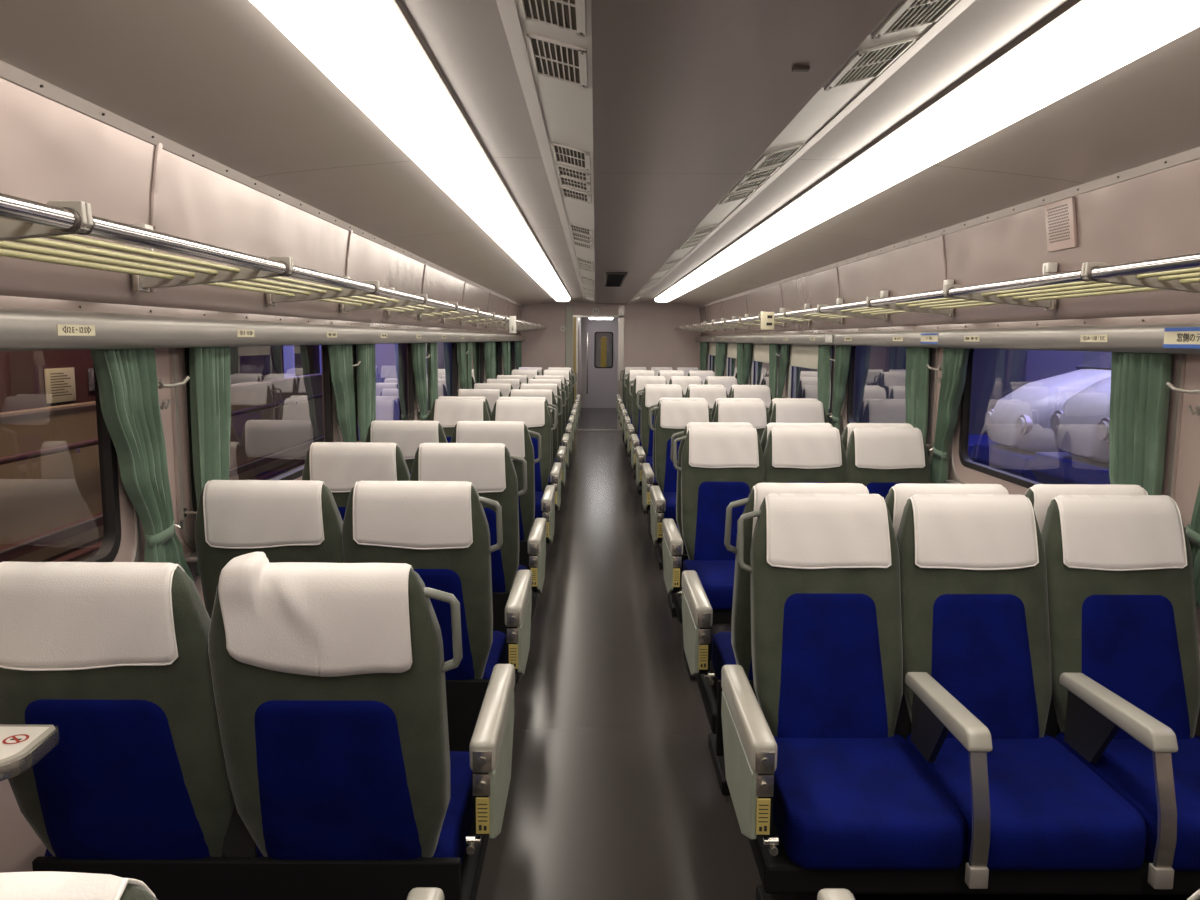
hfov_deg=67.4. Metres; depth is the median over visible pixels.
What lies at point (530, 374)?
seat
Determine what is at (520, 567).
seat cushion
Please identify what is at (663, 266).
ceiling vent
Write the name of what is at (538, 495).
seat cushion
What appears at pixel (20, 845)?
wall
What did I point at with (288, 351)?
wall
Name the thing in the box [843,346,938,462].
window
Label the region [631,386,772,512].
seat
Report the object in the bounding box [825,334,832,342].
tag
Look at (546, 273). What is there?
diffuser
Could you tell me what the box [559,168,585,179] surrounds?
grille
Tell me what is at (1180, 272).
luggage rack
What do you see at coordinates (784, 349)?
window curtain
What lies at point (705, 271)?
diffuser
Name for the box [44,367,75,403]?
poster
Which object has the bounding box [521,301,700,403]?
wall
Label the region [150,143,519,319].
trim
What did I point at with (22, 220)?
luggage rack
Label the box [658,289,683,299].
diffuser
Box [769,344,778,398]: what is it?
window curtain
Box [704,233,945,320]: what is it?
trim
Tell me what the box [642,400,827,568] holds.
seat
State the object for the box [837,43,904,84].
grille
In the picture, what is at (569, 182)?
grille
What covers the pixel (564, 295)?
diffuser
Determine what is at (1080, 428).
train
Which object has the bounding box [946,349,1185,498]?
window
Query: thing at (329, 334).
number plate
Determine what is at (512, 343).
window
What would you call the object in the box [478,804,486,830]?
print
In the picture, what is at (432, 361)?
window curtain
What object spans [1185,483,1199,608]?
window curtain
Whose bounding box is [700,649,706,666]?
print
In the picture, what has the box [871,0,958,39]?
ceiling vent
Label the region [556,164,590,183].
ceiling vent
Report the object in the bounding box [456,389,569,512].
seat
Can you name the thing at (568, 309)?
trim
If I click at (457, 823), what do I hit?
seat cushion
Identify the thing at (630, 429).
seat
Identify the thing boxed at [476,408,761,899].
floor
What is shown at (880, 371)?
window
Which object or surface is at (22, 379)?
wall
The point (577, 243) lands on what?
ceiling vent
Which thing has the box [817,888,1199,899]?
seat
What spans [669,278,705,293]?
diffuser
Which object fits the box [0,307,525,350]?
trim
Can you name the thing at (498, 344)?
window
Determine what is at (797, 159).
trim
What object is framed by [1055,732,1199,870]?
seat cushion
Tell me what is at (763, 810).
print
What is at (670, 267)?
ceiling vent
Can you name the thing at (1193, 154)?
crown molding
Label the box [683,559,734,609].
seat cushion
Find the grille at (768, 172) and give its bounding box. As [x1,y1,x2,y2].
[746,169,773,181]
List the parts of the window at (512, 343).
pane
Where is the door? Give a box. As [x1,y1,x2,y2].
[585,318,617,407]
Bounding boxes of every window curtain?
[90,348,194,584]
[184,347,230,575]
[327,344,355,441]
[356,344,375,441]
[411,343,429,420]
[427,343,437,416]
[457,342,466,388]
[466,342,471,388]
[484,342,490,379]
[491,341,494,378]
[502,341,506,374]
[507,341,509,374]
[515,341,519,369]
[519,341,521,366]
[700,342,703,370]
[703,342,707,370]
[716,342,720,375]
[720,343,725,375]
[737,343,743,384]
[743,343,752,384]
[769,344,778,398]
[775,344,788,397]
[817,345,831,422]
[829,345,850,432]
[905,347,933,447]
[928,348,969,483]
[1109,352,1171,494]
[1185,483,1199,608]
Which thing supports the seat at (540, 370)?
on the floor
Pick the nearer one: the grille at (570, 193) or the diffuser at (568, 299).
the grille at (570, 193)
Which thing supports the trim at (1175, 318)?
attached to the wall at (1188, 464)
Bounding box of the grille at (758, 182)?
[737,179,762,190]
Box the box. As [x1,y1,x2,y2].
[604,272,627,286]
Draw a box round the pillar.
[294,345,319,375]
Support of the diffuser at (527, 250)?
attached to the ceiling light at (374, 52)
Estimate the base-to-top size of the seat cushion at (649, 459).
0.126 m
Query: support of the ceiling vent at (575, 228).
in the ceiling
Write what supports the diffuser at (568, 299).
attached to the ceiling light at (374, 52)
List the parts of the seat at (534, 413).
backrest, backrest, panel, grab handle, plate, aisle armrest, panel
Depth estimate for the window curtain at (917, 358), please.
4.55 m
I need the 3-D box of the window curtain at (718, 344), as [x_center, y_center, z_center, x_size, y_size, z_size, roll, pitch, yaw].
[1.598,-1.127,12.092,0.079,0.730,0.272,0,7,0]
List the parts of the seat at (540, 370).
backrest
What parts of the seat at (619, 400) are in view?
backrest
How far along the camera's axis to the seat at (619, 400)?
11.88 m
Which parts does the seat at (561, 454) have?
backrest, backrest, grab handle, plate, aisle armrest, panel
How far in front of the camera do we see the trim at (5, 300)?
2.50 m
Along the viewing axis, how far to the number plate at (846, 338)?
5.66 m
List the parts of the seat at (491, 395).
backrest, grab handle, aisle armrest, panel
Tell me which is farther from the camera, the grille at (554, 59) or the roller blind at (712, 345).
the roller blind at (712, 345)
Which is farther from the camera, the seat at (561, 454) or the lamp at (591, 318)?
the lamp at (591, 318)
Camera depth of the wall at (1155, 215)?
3.49 m
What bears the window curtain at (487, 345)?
hanging from the wall at (20, 845)
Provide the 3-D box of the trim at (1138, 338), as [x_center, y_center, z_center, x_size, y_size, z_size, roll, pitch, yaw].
[1.634,-0.814,6.583,0.148,0.089,15.650,0,7,0]
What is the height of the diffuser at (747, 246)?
0.055 m
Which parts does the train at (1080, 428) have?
lamp glass, lamp glass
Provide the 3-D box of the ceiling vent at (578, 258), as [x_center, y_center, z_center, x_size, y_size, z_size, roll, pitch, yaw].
[-0.106,-1.371,6.536,0.116,0.035,0.270,0,7,0]
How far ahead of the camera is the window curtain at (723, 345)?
11.59 m
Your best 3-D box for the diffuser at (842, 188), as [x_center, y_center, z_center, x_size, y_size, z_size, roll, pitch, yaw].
[0.944,-1.042,3.917,0.229,0.055,1.876,0,7,0]
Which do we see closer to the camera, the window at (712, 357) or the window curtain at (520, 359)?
the window at (712, 357)
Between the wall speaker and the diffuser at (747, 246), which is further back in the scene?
the diffuser at (747, 246)
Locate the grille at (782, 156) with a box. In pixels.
[758,148,794,168]
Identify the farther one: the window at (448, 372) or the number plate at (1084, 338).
the window at (448, 372)
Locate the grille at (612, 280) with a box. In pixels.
[606,274,624,286]
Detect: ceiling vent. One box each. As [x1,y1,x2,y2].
[518,0,585,36]
[526,32,587,88]
[551,142,589,170]
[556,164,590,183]
[558,175,590,192]
[561,186,590,203]
[569,223,591,235]
[571,231,592,240]
[572,236,592,244]
[573,240,592,249]
[577,257,592,264]
[578,261,592,267]
[579,266,593,271]
[581,276,593,280]
[657,267,672,272]
[661,262,677,267]
[664,258,681,265]
[678,241,699,249]
[682,237,704,244]
[685,232,709,241]
[690,224,717,236]
[719,188,756,204]
[730,177,768,193]
[738,165,780,184]
[749,144,803,171]
[824,35,918,90]
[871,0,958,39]
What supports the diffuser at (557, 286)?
attached to the ceiling light at (374, 52)
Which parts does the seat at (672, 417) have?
panel, aisle armrest, plate, grab handle, seat frame, panel, backrest, backrest, backrest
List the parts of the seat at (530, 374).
backrest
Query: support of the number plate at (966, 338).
attached to the wall at (1188, 464)
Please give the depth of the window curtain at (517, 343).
13.45 m
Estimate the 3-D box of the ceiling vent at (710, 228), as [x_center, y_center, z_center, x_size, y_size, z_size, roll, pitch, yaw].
[0.538,-1.138,4.674,0.116,0.035,0.270,0,7,0]
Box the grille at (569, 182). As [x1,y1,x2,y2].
[561,178,585,189]
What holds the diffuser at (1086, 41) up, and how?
attached to the ceiling light at (1081, 42)
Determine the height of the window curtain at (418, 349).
0.731 m
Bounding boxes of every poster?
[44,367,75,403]
[88,368,94,390]
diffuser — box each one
[250,0,485,175]
[425,161,527,238]
[492,230,546,266]
[520,261,557,282]
[536,279,563,292]
[548,289,568,299]
[555,297,569,301]
[655,297,670,301]
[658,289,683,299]
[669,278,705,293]
[685,262,733,283]
[709,231,787,267]
[753,163,911,240]
[852,0,1199,178]
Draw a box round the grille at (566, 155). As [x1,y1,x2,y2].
[555,146,584,166]
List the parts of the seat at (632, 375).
backrest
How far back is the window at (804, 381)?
7.30 m
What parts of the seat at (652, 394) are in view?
panel, aisle armrest, grab handle, panel, backrest, backrest, backrest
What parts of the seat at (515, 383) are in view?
backrest, aisle armrest, panel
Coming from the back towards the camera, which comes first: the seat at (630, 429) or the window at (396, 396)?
the seat at (630, 429)
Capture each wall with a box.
[0,78,522,333]
[0,346,283,412]
[0,346,515,872]
[283,345,321,377]
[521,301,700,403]
[578,317,581,420]
[581,318,611,407]
[699,159,1199,334]
[706,347,1199,657]
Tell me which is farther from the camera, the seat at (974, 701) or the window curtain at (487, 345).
the window curtain at (487, 345)
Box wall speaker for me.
[1045,197,1077,251]
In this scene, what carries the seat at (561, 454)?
on the floor
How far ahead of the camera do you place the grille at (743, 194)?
3.55 m
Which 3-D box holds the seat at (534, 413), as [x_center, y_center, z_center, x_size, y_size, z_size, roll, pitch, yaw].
[-0.737,0.206,5.917,0.964,1.040,0.695,0,7,0]
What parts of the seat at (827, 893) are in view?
aisle armrest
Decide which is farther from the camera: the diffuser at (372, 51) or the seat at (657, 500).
the seat at (657, 500)
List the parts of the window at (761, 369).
pane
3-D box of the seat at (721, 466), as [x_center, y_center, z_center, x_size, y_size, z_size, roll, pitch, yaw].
[0.951,0.444,4.062,1.333,1.040,0.699,0,7,0]
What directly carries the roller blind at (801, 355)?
attached to the window at (804, 381)
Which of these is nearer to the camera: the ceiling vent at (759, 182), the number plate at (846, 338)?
the ceiling vent at (759, 182)
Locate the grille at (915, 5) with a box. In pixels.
[887,0,949,32]
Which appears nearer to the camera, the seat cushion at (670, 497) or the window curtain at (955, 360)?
the window curtain at (955, 360)
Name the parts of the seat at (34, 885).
backrest, aisle armrest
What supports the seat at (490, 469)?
on the floor
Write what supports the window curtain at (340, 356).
hanging from the wall at (20, 845)
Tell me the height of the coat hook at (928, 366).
0.095 m
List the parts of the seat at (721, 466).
panel, aisle armrest, frame, plate, grab handle, seat frame, panel, backrest, backrest, panel, panel, backrest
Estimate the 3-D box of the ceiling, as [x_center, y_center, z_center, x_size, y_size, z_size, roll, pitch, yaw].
[0.211,-1.368,6.508,2.800,0.088,15.650,0,7,0]
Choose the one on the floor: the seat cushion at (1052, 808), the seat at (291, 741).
the seat at (291, 741)
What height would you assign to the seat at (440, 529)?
1.050 m
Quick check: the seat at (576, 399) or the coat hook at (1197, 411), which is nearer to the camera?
the coat hook at (1197, 411)
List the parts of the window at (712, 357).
pane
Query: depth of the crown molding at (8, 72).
2.43 m
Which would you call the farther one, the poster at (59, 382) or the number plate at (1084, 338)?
the poster at (59, 382)
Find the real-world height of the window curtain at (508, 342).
0.730 m
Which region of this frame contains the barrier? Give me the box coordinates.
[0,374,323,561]
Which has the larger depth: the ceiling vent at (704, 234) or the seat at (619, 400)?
the seat at (619, 400)
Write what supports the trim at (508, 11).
attached to the ceiling
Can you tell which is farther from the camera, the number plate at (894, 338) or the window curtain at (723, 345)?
the window curtain at (723, 345)
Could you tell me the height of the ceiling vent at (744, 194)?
0.035 m
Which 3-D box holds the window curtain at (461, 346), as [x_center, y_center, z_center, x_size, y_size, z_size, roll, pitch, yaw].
[-1.219,-0.634,7.940,0.079,0.731,0.397,0,7,0]
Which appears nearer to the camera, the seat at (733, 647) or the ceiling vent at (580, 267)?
the seat at (733, 647)
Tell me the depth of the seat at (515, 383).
9.05 m
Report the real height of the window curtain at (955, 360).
0.731 m
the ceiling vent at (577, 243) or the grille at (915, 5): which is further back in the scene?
the ceiling vent at (577, 243)
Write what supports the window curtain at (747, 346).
hanging from the wall at (1188, 464)
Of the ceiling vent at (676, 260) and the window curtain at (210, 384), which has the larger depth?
the ceiling vent at (676, 260)
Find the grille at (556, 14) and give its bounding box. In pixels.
[528,0,574,29]
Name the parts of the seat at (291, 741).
backrest, panel, seat frame, backrest, panel, grab handle, frame, plate, aisle armrest, panel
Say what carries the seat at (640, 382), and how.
on the floor
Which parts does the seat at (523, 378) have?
backrest, grab handle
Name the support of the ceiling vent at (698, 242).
in the ceiling
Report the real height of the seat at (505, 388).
1.050 m
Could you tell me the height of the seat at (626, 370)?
1.040 m
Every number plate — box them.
[57,324,94,335]
[237,329,254,336]
[327,332,336,337]
[844,337,851,340]
[893,337,902,340]
[964,336,979,340]
[1080,335,1107,341]
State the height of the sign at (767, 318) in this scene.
0.125 m
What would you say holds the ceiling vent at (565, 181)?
in the ceiling
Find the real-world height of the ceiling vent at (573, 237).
0.035 m
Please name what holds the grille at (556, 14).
attached to the ceiling vent at (569, 16)
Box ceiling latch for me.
[792,66,809,71]
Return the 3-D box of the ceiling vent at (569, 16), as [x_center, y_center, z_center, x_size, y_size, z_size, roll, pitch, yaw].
[-0.082,-0.753,1.504,0.116,0.035,0.270,0,7,0]
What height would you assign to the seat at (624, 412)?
1.050 m
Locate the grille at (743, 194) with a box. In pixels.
[726,191,749,201]
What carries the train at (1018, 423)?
on the ground
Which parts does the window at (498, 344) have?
pane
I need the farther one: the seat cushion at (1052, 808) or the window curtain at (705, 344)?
the window curtain at (705, 344)
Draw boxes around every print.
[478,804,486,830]
[510,648,516,666]
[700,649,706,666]
[758,805,768,830]
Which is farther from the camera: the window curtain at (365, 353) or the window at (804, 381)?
the window at (804, 381)
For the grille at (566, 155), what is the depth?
2.80 m
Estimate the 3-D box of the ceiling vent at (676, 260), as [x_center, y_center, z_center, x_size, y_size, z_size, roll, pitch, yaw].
[0.529,-1.367,6.540,0.116,0.035,0.270,0,7,0]
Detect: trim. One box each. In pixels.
[0,295,520,334]
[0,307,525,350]
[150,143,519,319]
[253,159,1083,304]
[496,0,586,301]
[565,306,572,370]
[578,429,616,429]
[635,0,974,302]
[695,322,1199,353]
[700,313,1199,335]
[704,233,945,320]
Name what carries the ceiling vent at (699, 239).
in the ceiling
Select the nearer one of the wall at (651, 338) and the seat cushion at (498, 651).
the seat cushion at (498, 651)
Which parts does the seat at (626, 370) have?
backrest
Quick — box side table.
[0,724,58,780]
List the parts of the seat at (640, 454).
panel, aisle armrest, plate, seat frame, grab handle, backrest, backrest, backrest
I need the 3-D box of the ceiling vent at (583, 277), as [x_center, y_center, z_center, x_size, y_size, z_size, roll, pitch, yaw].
[-0.115,-1.600,8.402,0.116,0.035,0.270,0,7,0]
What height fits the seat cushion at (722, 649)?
0.126 m
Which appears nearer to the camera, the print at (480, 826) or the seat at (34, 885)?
the seat at (34, 885)
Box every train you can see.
[970,352,1111,482]
[1030,377,1110,484]
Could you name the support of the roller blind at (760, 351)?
attached to the window at (761, 369)
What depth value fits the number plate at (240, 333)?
2.85 m
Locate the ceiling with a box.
[0,0,1199,306]
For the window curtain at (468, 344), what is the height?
0.730 m
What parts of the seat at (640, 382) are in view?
panel, aisle armrest, grab handle, panel, backrest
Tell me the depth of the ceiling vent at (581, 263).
6.82 m
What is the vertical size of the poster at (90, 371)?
0.160 m
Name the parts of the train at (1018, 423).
lamp glass, lamp glass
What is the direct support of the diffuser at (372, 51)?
attached to the ceiling light at (374, 52)
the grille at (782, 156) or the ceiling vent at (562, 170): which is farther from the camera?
the ceiling vent at (562, 170)
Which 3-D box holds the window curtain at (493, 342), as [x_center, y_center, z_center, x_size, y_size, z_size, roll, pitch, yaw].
[-1.230,-0.913,10.205,0.079,0.730,0.272,0,7,0]
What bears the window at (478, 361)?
in the wall at (20, 845)
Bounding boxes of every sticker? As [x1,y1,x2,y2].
[920,333,937,343]
[1163,327,1199,347]
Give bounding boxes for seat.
[0,552,514,899]
[0,871,443,899]
[195,480,531,751]
[302,442,545,682]
[365,420,555,615]
[429,399,561,559]
[438,396,565,486]
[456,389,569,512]
[472,383,571,489]
[485,379,574,444]
[496,375,576,433]
[510,371,577,425]
[512,370,578,418]
[518,367,580,413]
[616,367,698,438]
[618,370,712,446]
[619,371,714,455]
[622,376,734,466]
[624,377,738,478]
[627,384,766,494]
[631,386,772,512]
[635,398,817,537]
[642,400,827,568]
[650,422,912,615]
[662,426,929,679]
[681,483,1147,794]
[721,493,1199,899]
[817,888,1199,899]
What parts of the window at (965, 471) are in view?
sill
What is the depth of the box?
8.00 m
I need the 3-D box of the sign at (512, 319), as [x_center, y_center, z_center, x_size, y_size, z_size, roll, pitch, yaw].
[-0.774,-1.104,7.931,0.054,0.150,0.065,-4,8,-30]
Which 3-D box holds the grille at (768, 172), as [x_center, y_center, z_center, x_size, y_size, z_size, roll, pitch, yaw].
[0.549,-0.947,3.090,0.095,0.005,0.160,-14,7,1]
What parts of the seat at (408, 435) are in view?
backrest, backrest, panel, seat frame, grab handle, plate, aisle armrest, panel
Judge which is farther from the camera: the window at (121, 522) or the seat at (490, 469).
the seat at (490, 469)
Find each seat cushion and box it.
[45,849,224,856]
[256,751,472,864]
[482,631,506,678]
[515,565,526,576]
[534,491,543,519]
[645,456,654,473]
[662,492,675,520]
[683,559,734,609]
[712,632,736,679]
[773,733,966,869]
[905,733,1146,870]
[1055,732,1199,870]
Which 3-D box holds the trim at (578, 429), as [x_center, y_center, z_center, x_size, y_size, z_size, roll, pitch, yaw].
[-0.038,-0.329,14.523,0.640,0.012,0.090,0,7,0]
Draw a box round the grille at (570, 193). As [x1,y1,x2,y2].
[564,189,586,200]
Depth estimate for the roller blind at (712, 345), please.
13.11 m
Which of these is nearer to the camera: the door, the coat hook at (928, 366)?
the coat hook at (928, 366)
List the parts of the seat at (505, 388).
backrest, grab handle, aisle armrest, panel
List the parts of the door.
handle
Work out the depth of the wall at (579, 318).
16.90 m
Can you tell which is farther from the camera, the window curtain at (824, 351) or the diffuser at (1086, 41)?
the window curtain at (824, 351)
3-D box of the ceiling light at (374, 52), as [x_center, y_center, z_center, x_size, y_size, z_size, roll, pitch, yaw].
[-0.500,-1.296,5.894,0.254,0.061,14.380,0,7,0]
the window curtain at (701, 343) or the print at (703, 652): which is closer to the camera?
the print at (703, 652)
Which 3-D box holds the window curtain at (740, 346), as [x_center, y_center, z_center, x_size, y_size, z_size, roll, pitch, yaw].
[1.607,-0.898,10.225,0.079,0.730,0.272,0,7,0]
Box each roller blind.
[708,342,715,370]
[726,343,744,375]
[751,343,778,384]
[788,344,831,397]
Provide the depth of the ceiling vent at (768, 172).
3.09 m
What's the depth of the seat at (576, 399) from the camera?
11.88 m
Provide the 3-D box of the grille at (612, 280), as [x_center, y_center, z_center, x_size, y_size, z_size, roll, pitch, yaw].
[0.133,-1.555,8.289,0.140,0.004,1.712,0,7,0]
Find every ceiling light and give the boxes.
[250,0,571,301]
[653,0,1199,301]
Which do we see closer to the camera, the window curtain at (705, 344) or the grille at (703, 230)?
the grille at (703, 230)
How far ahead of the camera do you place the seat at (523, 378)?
9.99 m
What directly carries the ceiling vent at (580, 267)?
in the ceiling
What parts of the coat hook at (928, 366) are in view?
arm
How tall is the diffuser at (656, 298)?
0.055 m
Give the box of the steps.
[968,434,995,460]
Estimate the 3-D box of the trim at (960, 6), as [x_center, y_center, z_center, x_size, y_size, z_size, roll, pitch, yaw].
[0.612,-1.390,6.507,0.035,0.020,15.650,0,7,0]
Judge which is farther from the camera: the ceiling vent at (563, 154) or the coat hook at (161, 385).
the ceiling vent at (563, 154)
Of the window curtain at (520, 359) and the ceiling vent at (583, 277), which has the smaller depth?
the ceiling vent at (583, 277)
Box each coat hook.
[157,376,189,409]
[927,364,941,382]
[1166,382,1199,415]
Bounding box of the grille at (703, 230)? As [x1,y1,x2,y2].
[695,227,712,234]
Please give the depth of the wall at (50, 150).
2.49 m
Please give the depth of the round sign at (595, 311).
14.27 m
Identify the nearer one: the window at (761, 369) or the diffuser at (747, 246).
the diffuser at (747, 246)
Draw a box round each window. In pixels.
[81,349,139,561]
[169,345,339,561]
[352,343,417,440]
[425,342,458,418]
[471,342,484,388]
[495,341,502,378]
[510,341,514,373]
[707,342,715,375]
[725,343,737,380]
[749,344,780,397]
[785,344,835,423]
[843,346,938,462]
[853,346,1110,433]
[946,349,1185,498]
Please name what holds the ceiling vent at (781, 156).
in the ceiling
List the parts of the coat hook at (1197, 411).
arm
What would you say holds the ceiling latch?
attached to the ceiling
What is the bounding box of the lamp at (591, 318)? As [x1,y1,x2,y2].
[588,317,612,319]
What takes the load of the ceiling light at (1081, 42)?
attached to the ceiling
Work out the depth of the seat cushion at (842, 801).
2.00 m
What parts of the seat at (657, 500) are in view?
panel, aisle armrest, frame, plate, seat frame, grab handle, backrest, backrest, backrest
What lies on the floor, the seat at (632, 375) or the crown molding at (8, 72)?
the seat at (632, 375)
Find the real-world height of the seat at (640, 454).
1.050 m
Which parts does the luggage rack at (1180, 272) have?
rail, rail, rail, rail, rail, rail, rail, rail, rail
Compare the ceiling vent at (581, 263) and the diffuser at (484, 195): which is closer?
the diffuser at (484, 195)
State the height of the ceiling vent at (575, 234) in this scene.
0.035 m
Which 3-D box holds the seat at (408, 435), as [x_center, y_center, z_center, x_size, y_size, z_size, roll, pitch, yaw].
[-0.731,0.342,4.768,0.962,1.050,0.684,0,7,0]
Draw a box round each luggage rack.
[0,193,545,330]
[675,252,1199,331]
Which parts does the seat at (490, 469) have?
panel, backrest, backrest, panel, seat frame, grab handle, frame, plate, aisle armrest, panel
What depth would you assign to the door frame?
14.35 m
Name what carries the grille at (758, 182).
attached to the ceiling vent at (759, 182)
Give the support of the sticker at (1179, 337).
attached to the wall at (1188, 464)
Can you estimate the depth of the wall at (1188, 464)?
2.58 m
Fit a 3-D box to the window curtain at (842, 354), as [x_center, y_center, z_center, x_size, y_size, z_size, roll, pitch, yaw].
[1.627,-0.390,6.084,0.079,0.731,0.408,0,7,0]
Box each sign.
[509,316,515,332]
[592,308,599,314]
[760,312,773,329]
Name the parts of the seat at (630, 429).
panel, aisle armrest, seat frame, backrest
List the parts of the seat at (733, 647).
panel, aisle armrest, frame, plate, seat frame, grab handle, backrest, panel, backrest, backrest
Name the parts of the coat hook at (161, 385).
arm, arm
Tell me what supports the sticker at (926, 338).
attached to the wall at (1188, 464)
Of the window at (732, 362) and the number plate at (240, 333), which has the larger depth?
the window at (732, 362)
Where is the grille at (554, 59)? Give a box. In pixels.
[535,39,578,82]
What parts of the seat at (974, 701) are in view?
panel, grab handle, aisle armrest, frame, plate, backrest, panel, armrest, seat frame, backrest, panel, armrest, backrest, panel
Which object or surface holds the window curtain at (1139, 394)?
hanging from the wall at (1188, 464)
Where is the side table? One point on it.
(22, 746)
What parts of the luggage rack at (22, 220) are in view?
rail, rail, rail, rail, rail, rail, rail, rail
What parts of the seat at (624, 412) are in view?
panel, backrest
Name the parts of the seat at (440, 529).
backrest, backrest, panel, seat frame, grab handle, frame, plate, aisle armrest, panel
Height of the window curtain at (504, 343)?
0.731 m
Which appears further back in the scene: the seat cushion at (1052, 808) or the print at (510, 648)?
the print at (510, 648)
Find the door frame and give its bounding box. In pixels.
[573,305,623,429]
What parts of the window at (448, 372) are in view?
frame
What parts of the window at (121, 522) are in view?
frame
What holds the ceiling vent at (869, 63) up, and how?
in the ceiling
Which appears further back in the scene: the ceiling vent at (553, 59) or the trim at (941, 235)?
the trim at (941, 235)
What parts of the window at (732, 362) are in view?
pane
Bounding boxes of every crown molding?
[0,57,522,306]
[698,145,1199,307]
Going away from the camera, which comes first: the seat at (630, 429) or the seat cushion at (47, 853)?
the seat cushion at (47, 853)
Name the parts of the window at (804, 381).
pane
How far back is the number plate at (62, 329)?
1.92 m
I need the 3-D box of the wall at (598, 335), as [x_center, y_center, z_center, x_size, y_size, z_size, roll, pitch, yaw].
[0.130,-1.899,19.162,1.170,2.000,0.100,0,7,0]
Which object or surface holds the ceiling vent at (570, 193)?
in the ceiling
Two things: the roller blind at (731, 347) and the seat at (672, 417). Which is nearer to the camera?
the seat at (672, 417)
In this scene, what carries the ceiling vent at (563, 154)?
in the ceiling

